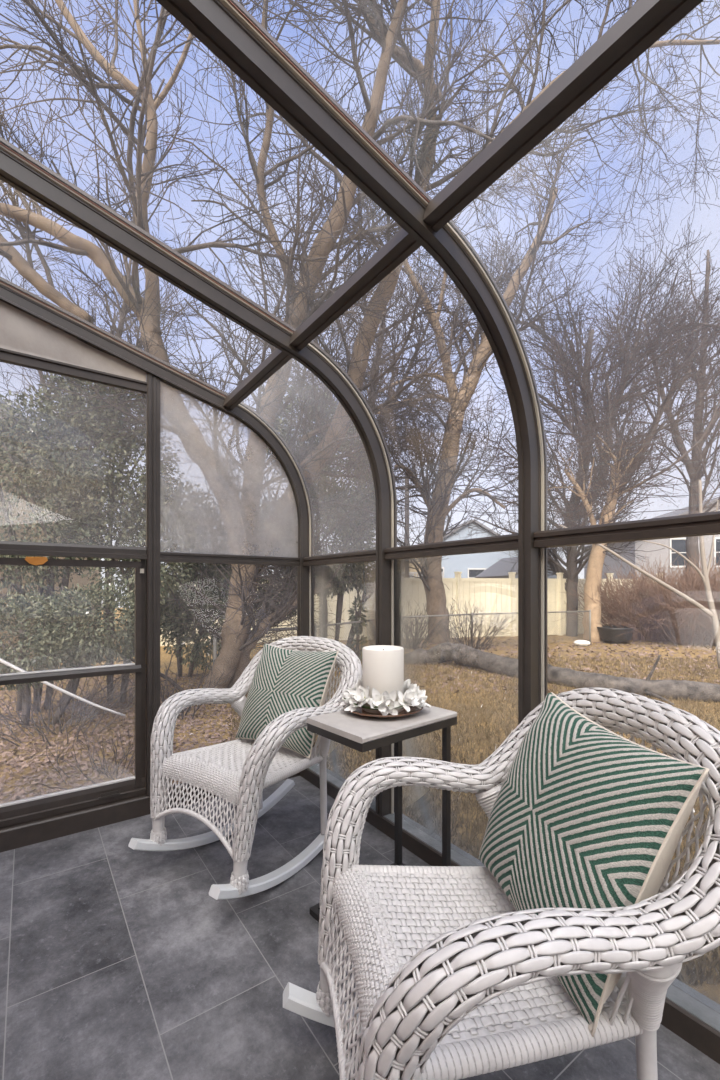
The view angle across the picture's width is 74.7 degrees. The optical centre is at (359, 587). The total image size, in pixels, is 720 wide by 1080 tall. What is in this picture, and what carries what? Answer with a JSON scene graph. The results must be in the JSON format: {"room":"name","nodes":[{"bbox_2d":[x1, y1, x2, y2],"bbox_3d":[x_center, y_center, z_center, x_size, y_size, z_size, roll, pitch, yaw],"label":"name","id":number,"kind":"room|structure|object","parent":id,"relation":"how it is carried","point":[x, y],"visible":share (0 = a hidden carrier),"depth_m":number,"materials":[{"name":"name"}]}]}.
{"room":"sunroom","nodes":[
{"label":"sunroom","id":0,"kind":"room"},
{"bbox_2d":[0,776,719,1079],"bbox_3d":[-0.159,1.140,0.500,2.450,0.120,3.960,0,0,-35],"label":"floor","id":1,"kind":"structure","parent":0,"point":[118,961],"depth_m":1.36,"materials":[{"name":"tile"}]},
{"bbox_2d":[0,772,299,852],"bbox_3d":[-1.323,1.035,2.065,2.350,0.090,0.060,0,0,-35],"label":"baseboard","id":2,"kind":"structure","parent":1,"relation":"on","point":[23,834],"depth_m":2.09,"materials":[{"name":"brown metal"}]},
{"bbox_2d":[0,541,146,827],"bbox_3d":[-1.657,0.398,1.830,1.534,1.185,0.052,0,0,-35],"label":"window","id":3,"kind":"structure","parent":2,"relation":"on","point":[42,806],"depth_m":2.13,"materials":[{"name":"brown metal"}]},
{"bbox_2d":[25,557,47,564],"bbox_3d":[-1.373,-0.114,2.003,0.081,0.038,0.017,0,0,-35],"label":"dry leaf","id":4,"kind":"object","parent":3,"relation":"attached to","point":[31,560],"visible":1,"depth_m":2.00,"materials":[{"name":"orange plant"}]},
{"bbox_3d":[-1.654,-0.568,1.840,1.550,0.764,0.006,0,0,-35],"label":"window","id":5,"kind":"structure","parent":3,"relation":"attached to","visible":0},
{"bbox_2d":[0,300,145,381],"bbox_3d":[-1.643,-1.213,1.826,1.512,0.470,0.018,0,0,-35],"label":"trim","id":6,"kind":"structure","parent":5,"relation":"on","point":[21,332],"depth_m":2.04,"materials":[{"name":"metal"}]},
{"bbox_2d":[0,348,146,393],"bbox_3d":[-1.651,-0.959,1.821,1.533,0.046,0.030,0,0,-35],"label":"trim","id":7,"kind":"structure","parent":5,"relation":"attached to","point":[6,356],"depth_m":2.08,"materials":[{"name":"brown metal"}]},
{"bbox_2d":[146,373,159,795],"bbox_3d":[-0.998,-0.020,2.279,0.059,2.024,0.033,0,0,-35],"label":"trim","id":8,"kind":"structure","parent":2,"relation":"on","point":[153,383],"depth_m":2.27,"materials":[{"name":"brown metal"}]},
{"bbox_2d":[128,636,361,899],"bbox_3d":[-0.420,0.652,1.927,0.692,0.849,0.794,0,0,36],"label":"rocking chair","id":9,"kind":"object","parent":1,"relation":"on","point":[238,771],"visible":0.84,"depth_m":1.81,"materials":[{"name":"white wicker"}]},
{"bbox_2d":[235,643,338,758],"bbox_3d":[-0.322,0.470,2.065,0.446,0.409,0.252,0,0,36],"label":"throw pillow","id":10,"kind":"object","parent":9,"relation":"on","point":[284,680],"visible":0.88,"depth_m":1.99,"materials":[{"name":"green fabric"}]},
{"bbox_2d":[307,706,456,940],"bbox_3d":[0.081,0.755,1.608,0.436,0.647,0.282,0,0,-41],"label":"side table","id":11,"kind":"object","parent":1,"relation":"on","point":[360,733],"visible":0.63,"depth_m":1.56,"materials":[{"name":"white wood"}]},
{"bbox_2d":[343,704,422,717],"bbox_3d":[0.081,0.421,1.657,0.281,0.022,0.281,0,0,-35],"label":"plate","id":12,"kind":"object","parent":11,"relation":"on","point":[359,711],"visible":0.34,"depth_m":1.58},
{"bbox_2d":[362,645,403,713],"bbox_3d":[0.081,0.317,1.657,0.145,0.215,0.145,0,0,-35],"label":"pillar candle","id":13,"kind":"object","parent":12,"relation":"on","point":[382,665],"visible":0.77,"depth_m":1.60,"materials":[{"name":"white wax"}]},
{"bbox_2d":[338,678,430,714],"bbox_3d":[0.079,0.370,1.655,0.308,0.095,0.316,0,0,-22],"label":"flowers","id":14,"kind":"object","parent":12,"relation":"on","point":[356,696],"visible":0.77,"depth_m":1.57,"materials":[{"name":"white plant"}]},
{"bbox_2d":[283,687,719,1079],"bbox_3d":[0.251,0.652,0.928,0.794,0.849,0.692,0,0,-9],"label":"rocking chair","id":15,"kind":"object","parent":1,"relation":"on","point":[421,1016],"visible":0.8,"depth_m":0.74,"materials":[{"name":"white wicker"}]},
{"bbox_2d":[478,692,709,1036],"bbox_3d":[0.420,0.471,0.945,0.254,0.429,0.458,0,0,-6],"label":"throw pillow","id":16,"kind":"object","parent":15,"relation":"on","point":[584,814],"visible":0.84,"depth_m":0.82,"materials":[{"name":"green fabric"}]},
{"bbox_2d":[300,768,719,1063],"bbox_3d":[0.799,1.047,1.119,0.030,0.066,4.000,0,0,-35],"label":"baseboard","id":17,"kind":"structure","parent":1,"relation":"on","point":[688,1027],"depth_m":1.16,"materials":[{"name":"brown metal"}]},
{"bbox_2d":[309,763,719,1031],"bbox_3d":[0.830,1.022,1.141,0.094,0.017,4.000,0,0,-35],"label":"trim","id":18,"kind":"structure","parent":17,"relation":"on","point":[685,1001],"depth_m":1.21,"materials":[{"name":"brown metal"}]},
{"bbox_2d":[0,277,313,746],"bbox_3d":[-1.278,-0.253,2.074,2.434,2.533,0.064,0,0,-35],"label":"trim","id":19,"kind":"structure","parent":18,"relation":"on","point":[12,294],"depth_m":2.40,"materials":[{"name":"brown metal"}]},
{"bbox_2d":[160,552,299,565],"bbox_3d":[-0.664,-0.153,2.519,0.765,0.050,0.026,0,0,-35],"label":"trim","id":20,"kind":"structure","parent":19,"relation":"attached to","point":[164,556],"depth_m":2.48,"materials":[{"name":"brown metal"}]},
{"bbox_2d":[160,392,297,553],"bbox_3d":[-0.665,-0.600,2.525,0.805,0.899,0.006,0,0,-35],"label":"window","id":21,"kind":"structure","parent":20,"relation":"attached to","point":[166,392],"depth_m":2.42,"materials":[{"name":"clear glass"}]},
{"bbox_3d":[-0.276,-0.572,2.317,0.486,0.839,0.748,0,0,-35],"label":"window","id":22,"kind":"structure","parent":19,"relation":"attached to","visible":0},
{"bbox_2d":[223,349,291,409],"bbox_3d":[-0.481,-0.960,2.173,0.059,0.059,0.709,0,0,-35],"label":"trim","id":23,"kind":"structure","parent":22,"relation":"attached to","point":[276,359],"depth_m":2.13,"materials":[{"name":"brown metal"}]},
{"bbox_2d":[0,136,396,816],"bbox_3d":[-0.843,-0.253,1.456,2.434,2.533,0.064,0,0,-35],"label":"beam","id":24,"kind":"structure","parent":18,"relation":"on","point":[19,170],"depth_m":1.71,"materials":[{"name":"brown metal"}]},
{"bbox_3d":[0.159,-0.572,1.699,0.486,0.839,0.748,0,0,-35],"label":"window","id":25,"kind":"structure","parent":24,"relation":"attached to","visible":0},
{"bbox_2d":[289,228,420,350],"bbox_3d":[-0.045,-0.960,1.555,0.059,0.059,0.709,0,0,-35],"label":"trim","id":26,"kind":"structure","parent":25,"relation":"attached to","point":[401,245],"depth_m":1.48,"materials":[{"name":"brown metal"}]},
{"bbox_2d":[303,549,375,801],"bbox_3d":[-0.100,0.417,2.441,0.055,1.191,0.748,0,0,-35],"label":"window","id":27,"kind":"structure","parent":18,"relation":"on","point":[323,571],"depth_m":2.50,"materials":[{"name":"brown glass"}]},
{"bbox_2d":[156,0,546,724],"bbox_3d":[-0.407,-0.253,0.838,2.434,2.533,0.064,0,0,-35],"label":"beam","id":28,"kind":"structure","parent":18,"relation":"on","point":[226,28],"depth_m":1.24,"materials":[{"name":"brown metal"}]},
{"bbox_3d":[0.594,-0.572,1.081,0.486,0.839,0.748,0,0,-35],"label":"window","id":29,"kind":"structure","parent":28,"relation":"attached to","visible":0},
{"bbox_2d":[423,0,702,232],"bbox_3d":[0.390,-0.960,0.937,0.059,0.059,0.709,0,0,-35],"label":"roof beam","id":30,"kind":"structure","parent":29,"relation":"attached to","point":[645,22],"depth_m":0.91,"materials":[{"name":"brown metal"}]},
{"bbox_2d":[384,511,719,863],"bbox_3d":[0.547,0.417,1.522,0.055,1.191,1.485,0,0,-35],"label":"window","id":31,"kind":"structure","parent":18,"relation":"on","point":[426,816],"depth_m":1.63,"materials":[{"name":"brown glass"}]},
{"bbox_2d":[0,608,719,1004],"bbox_3d":[9.465,1.350,9.628,68.000,0.100,68.000,0,0,-35],"label":"ground","id":32,"kind":"structure","parent":0,"point":[712,992],"depth_m":4.96,"materials":[{"name":"brown plant"}]},
{"bbox_2d":[0,398,119,668],"bbox_3d":[-7.809,-1.256,9.500,3.982,5.812,5.600,0,0,-11],"label":"house","id":33,"kind":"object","parent":32,"relation":"on","point":[77,579],"visible":0.05,"depth_m":8.47,"materials":[{"name":"beige"}]},
{"bbox_2d":[0,581,161,727],"bbox_3d":[-3.036,0.646,4.707,1.956,1.440,1.495,0,0,-23],"label":"evergreen shrub","id":34,"kind":"object","parent":32,"relation":"on","point":[86,646],"visible":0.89,"depth_m":4.51,"materials":[{"name":"green plant"}]},
{"bbox_2d":[0,657,163,746],"bbox_3d":[-2.720,0.990,4.302,1.772,0.731,1.654,0,0,-42],"label":"bare shrub","id":35,"kind":"object","parent":32,"relation":"on","point":[84,718],"visible":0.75,"depth_m":4.35,"materials":[{"name":"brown plant"}]},
{"bbox_2d":[0,373,174,710],"bbox_3d":[-3.506,-0.590,5.156,2.206,3.888,1.694,0,0,12],"label":"tree","id":36,"kind":"object","parent":32,"relation":"on","point":[16,579],"visible":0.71,"depth_m":5.07,"materials":[{"name":"green plant"}]},
{"bbox_2d":[0,164,210,472],"bbox_3d":[-9.141,-5.672,15.928,8.312,14.922,7.498,0,0,-35],"label":"bare tree","id":37,"kind":"object","parent":32,"relation":"on","point":[124,308],"visible":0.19,"depth_m":15.31,"materials":[{"name":"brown plant"}]},
{"bbox_2d":[32,709,179,793],"bbox_3d":[-1.819,1.145,3.408,0.934,0.417,0.948,0,0,-35],"label":"bare shrub","id":38,"kind":"object","parent":32,"relation":"on","point":[88,740],"visible":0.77,"depth_m":3.38,"materials":[{"name":"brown plant"}]},
{"bbox_2d":[24,376,203,702],"bbox_3d":[-2.874,-0.666,5.637,1.863,4.042,1.856,0,0,-35],"label":"tree","id":39,"kind":"object","parent":32,"relation":"on","point":[112,500],"visible":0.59,"depth_m":5.38,"materials":[{"name":"green plant"}]},
{"bbox_2d":[0,673,246,803],"bbox_3d":[-3.983,1.338,4.848,7.266,0.061,5.342,0,0,0],"label":"leaf litter","id":40,"kind":"object","parent":32,"relation":"on","point":[18,793],"visible":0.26,"depth_m":4.12,"materials":[{"name":"brown plant"}]},
{"bbox_2d":[0,658,125,716],"bbox_3d":[-2.028,0.646,3.139,0.977,0.403,0.042,0,0,6],"label":"stick","id":41,"kind":"object","parent":40,"relation":"on","point":[1,660],"visible":0.84,"depth_m":3.11,"materials":[{"name":"grey wood"}]},
{"bbox_2d":[112,653,235,718],"bbox_3d":[-1.924,1.047,5.025,1.129,0.618,1.168,0,0,8],"label":"bare shrub","id":42,"kind":"object","parent":32,"relation":"on","point":[166,671],"visible":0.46,"depth_m":4.97,"materials":[{"name":"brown plant"}]},
{"bbox_2d":[119,480,321,676],"bbox_3d":[-2.092,-0.152,7.391,3.086,3.036,1.739,0,0,-17],"label":"evergreen shrub","id":43,"kind":"object","parent":32,"relation":"on","point":[196,653],"visible":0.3,"depth_m":6.90,"materials":[{"name":"green plant"}]},
{"bbox_2d":[266,382,389,646],"bbox_3d":[-0.678,-1.230,8.612,2.645,5.183,2.051,0,0,18],"label":"evergreen shrub","id":44,"kind":"object","parent":32,"relation":"on","point":[359,568],"visible":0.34,"depth_m":8.32,"materials":[{"name":"green plant"}]},
{"bbox_2d":[232,126,458,549],"bbox_3d":[-0.211,-5.285,14.505,7.623,13.898,6.553,0,0,-23],"label":"bare tree","id":45,"kind":"object","parent":32,"relation":"on","point":[266,260],"visible":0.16,"depth_m":14.43,"materials":[{"name":"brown plant"}]},
{"bbox_2d":[348,594,366,661],"bbox_3d":[-0.058,0.764,8.405,0.413,1.344,0.402,0,0,-16],"label":"evergreen shrub","id":46,"kind":"object","parent":32,"relation":"on","point":[352,618],"visible":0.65,"depth_m":8.37,"materials":[{"name":"green plant"}]},
{"bbox_2d":[0,0,719,726],"bbox_3d":[-0.583,-3.245,5.699,10.869,10.135,6.333,0,0,-16],"label":"bare tree","id":47,"kind":"object","parent":32,"relation":"on","point":[237,637],"visible":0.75,"depth_m":4.92,"materials":[{"name":"beige plant"}]},
{"bbox_2d":[213,610,590,670],"bbox_3d":[1.658,0.965,9.441,9.802,0.830,1.166,0,0,-38],"label":"fence","id":48,"kind":"object","parent":32,"relation":"on","point":[215,640],"visible":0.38,"depth_m":10.17,"materials":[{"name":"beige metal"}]},
{"bbox_2d":[396,473,422,543],"bbox_3d":[1.892,-1.625,19.000,1.723,6.050,0.176,0,0,22],"label":"utility pole","id":49,"kind":"object","parent":32,"relation":"on","point":[407,519],"visible":0.09,"depth_m":18.93,"materials":[{"name":"brown wood"}]},
{"bbox_2d":[410,490,717,498],"bbox_3d":[10.205,-3.932,18.999,16.628,0.697,0.026,0,0,0],"label":"utility wire","id":50,"kind":"object","parent":49,"relation":"attached to","point":[410,490],"visible":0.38,"depth_m":18.99,"materials":[{"name":"black metal"}]},
{"bbox_2d":[411,506,718,513],"bbox_3d":[10.205,-3.383,18.999,16.628,0.828,0.026,0,0,0],"label":"utility wire","id":51,"kind":"object","parent":49,"relation":"attached to","point":[714,506],"visible":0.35,"depth_m":18.99,"materials":[{"name":"black metal"}]},
{"bbox_2d":[452,480,719,490],"bbox_3d":[10.205,-4.407,18.999,16.628,1.035,0.026,0,0,0],"label":"utility wire","id":52,"kind":"object","parent":49,"relation":"attached to","point":[714,480],"visible":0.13,"depth_m":18.99,"materials":[{"name":"black metal"}]},
{"bbox_2d":[400,545,422,577],"bbox_3d":[2.288,-0.205,24.000,3.386,3.710,3.600,0,0,6],"label":"house","id":53,"kind":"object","parent":32,"relation":"on","point":[413,570],"visible":0.05,"depth_m":22.45,"materials":[{"name":"beige"}]},
{"bbox_2d":[160,572,662,645],"bbox_3d":[2.169,0.480,12.680,14.572,1.840,0.565,0,0,-15],"label":"privacy fence","id":54,"kind":"object","parent":32,"relation":"on","point":[496,593],"visible":0.28,"depth_m":12.92,"materials":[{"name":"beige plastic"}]},
{"bbox_2d":[411,572,443,577],"bbox_3d":[2.628,0.350,20.250,2.061,2.100,0.128,0,0,-15],"label":"deck railing","id":55,"kind":"object","parent":32,"relation":"on","point":[413,573],"visible":0.07,"depth_m":20.17,"materials":[{"name":"grey"}]},
{"bbox_2d":[406,600,457,649],"bbox_3d":[1.291,0.806,10.367,1.795,1.102,2.020,0,0,-12],"label":"bare shrub","id":56,"kind":"object","parent":32,"relation":"on","point":[411,621],"visible":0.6,"depth_m":10.15,"materials":[{"name":"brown plant"}]},
{"bbox_2d":[286,70,642,643],"bbox_3d":[1.874,-4.357,10.747,8.067,12.464,5.735,0,0,-10],"label":"bare tree","id":57,"kind":"object","parent":32,"relation":"on","point":[438,500],"visible":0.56,"depth_m":10.65,"materials":[{"name":"beige plant"}]},
{"bbox_2d":[423,519,517,577],"bbox_3d":[6.642,-1.312,33.000,8.946,5.924,7.600,0,0,-6],"label":"house","id":58,"kind":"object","parent":32,"relation":"on","point":[470,565],"visible":0.2,"depth_m":29.49,"materials":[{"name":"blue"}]},
{"bbox_2d":[426,598,515,650],"bbox_3d":[2.355,0.784,10.140,2.046,1.264,1.800,0,0,39],"label":"bare shrub","id":59,"kind":"object","parent":32,"relation":"on","point":[453,604],"visible":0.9,"depth_m":10.07,"materials":[{"name":"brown plant"}]},
{"bbox_2d":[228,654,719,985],"bbox_3d":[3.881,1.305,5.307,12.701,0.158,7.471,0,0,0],"label":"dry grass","id":60,"kind":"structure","parent":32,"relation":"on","point":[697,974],"depth_m":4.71,"materials":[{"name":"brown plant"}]},
{"bbox_2d":[475,557,566,578],"bbox_3d":[7.551,0.089,22.000,3.153,3.122,3.200,0,0,-14],"label":"house","id":61,"kind":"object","parent":32,"relation":"on","point":[500,568],"visible":0.09,"depth_m":21.76,"materials":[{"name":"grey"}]},
{"bbox_2d":[406,642,719,704],"bbox_3d":[2.603,1.152,6.797,4.734,0.667,0.779,0,0,38],"label":"fallen log","id":62,"kind":"object","parent":32,"relation":"on","point":[461,654],"visible":0.71,"depth_m":6.36,"materials":[{"name":"grey wood"}]},
{"bbox_2d":[406,636,719,693],"bbox_3d":[6.182,1.324,9.496,11.828,0.153,7.068,0,0,0],"label":"fallen leaves","id":63,"kind":"object","parent":32,"relation":"on","point":[704,644],"visible":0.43,"depth_m":9.15,"materials":[{"name":"brown plant"}]},
{"bbox_2d":[426,200,719,636],"bbox_3d":[6.593,-4.276,12.951,9.929,11.819,5.723,0,0,-2],"label":"bare tree","id":64,"kind":"object","parent":32,"relation":"on","point":[626,362],"visible":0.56,"depth_m":12.40,"materials":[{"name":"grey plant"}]},
{"bbox_2d":[574,640,589,645],"bbox_3d":[5.365,1.315,11.395,0.374,0.110,0.368,0,0,-35],"label":"stone","id":65,"kind":"object","parent":32,"relation":"on","point":[577,642],"visible":1,"depth_m":11.28,"materials":[{"name":"white stone"}]},
{"bbox_2d":[510,395,686,642],"bbox_3d":[6.081,-1.720,11.887,3.846,6.357,3.506,0,0,-9],"label":"bare tree","id":66,"kind":"object","parent":32,"relation":"on","point":[596,558],"visible":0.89,"depth_m":11.87,"materials":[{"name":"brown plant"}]},
{"bbox_2d":[597,626,633,641],"bbox_3d":[6.483,1.160,12.000,0.860,0.340,0.860,0,0,-35],"label":"tub","id":67,"kind":"object","parent":32,"relation":"on","point":[607,633],"visible":0.93,"depth_m":11.70,"materials":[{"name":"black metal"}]},
{"bbox_2d":[553,555,719,642],"bbox_3d":[7.528,0.376,12.587,4.458,2.500,4.271,0,0,21],"label":"bare shrub","id":68,"kind":"object","parent":32,"relation":"on","point":[644,635],"visible":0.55,"depth_m":11.99,"materials":[{"name":"brown plant"}]},
{"bbox_2d":[560,480,719,667],"bbox_3d":[4.190,-0.205,6.982,2.456,2.795,0.098,0,0,-1],"label":"sapling","id":69,"kind":"object","parent":32,"relation":"on","point":[704,574],"visible":0.81,"depth_m":6.98,"materials":[{"name":"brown plant"}]},
{"bbox_2d":[564,211,719,583],"bbox_3d":[11.128,-5.026,15.926,9.106,13.584,6.126,0,0,4],"label":"bare tree","id":70,"kind":"object","parent":32,"relation":"on","point":[695,470],"visible":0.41,"depth_m":15.80,"materials":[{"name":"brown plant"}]},
{"bbox_2d":[584,551,719,645],"bbox_3d":[8.261,0.262,12.093,4.312,2.502,4.784,0,0,-9],"label":"bare shrub","id":71,"kind":"object","parent":32,"relation":"on","point":[688,637],"visible":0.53,"depth_m":11.32,"materials":[{"name":"brown plant"}]},
{"bbox_2d":[584,496,719,594],"bbox_3d":[18.877,-1.516,27.000,9.712,6.333,8.600,0,0,9],"label":"house","id":72,"kind":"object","parent":32,"relation":"on","point":[678,544],"visible":0.27,"depth_m":23.58,"materials":[{"name":"grey"}]},
{"bbox_2d":[631,549,719,650],"bbox_3d":[9.153,0.244,10.952,4.746,2.635,4.523,0,0,-29],"label":"bare shrub","id":73,"kind":"object","parent":32,"relation":"on","point":[711,573],"visible":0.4,"depth_m":10.95,"materials":[{"name":"brown plant"}]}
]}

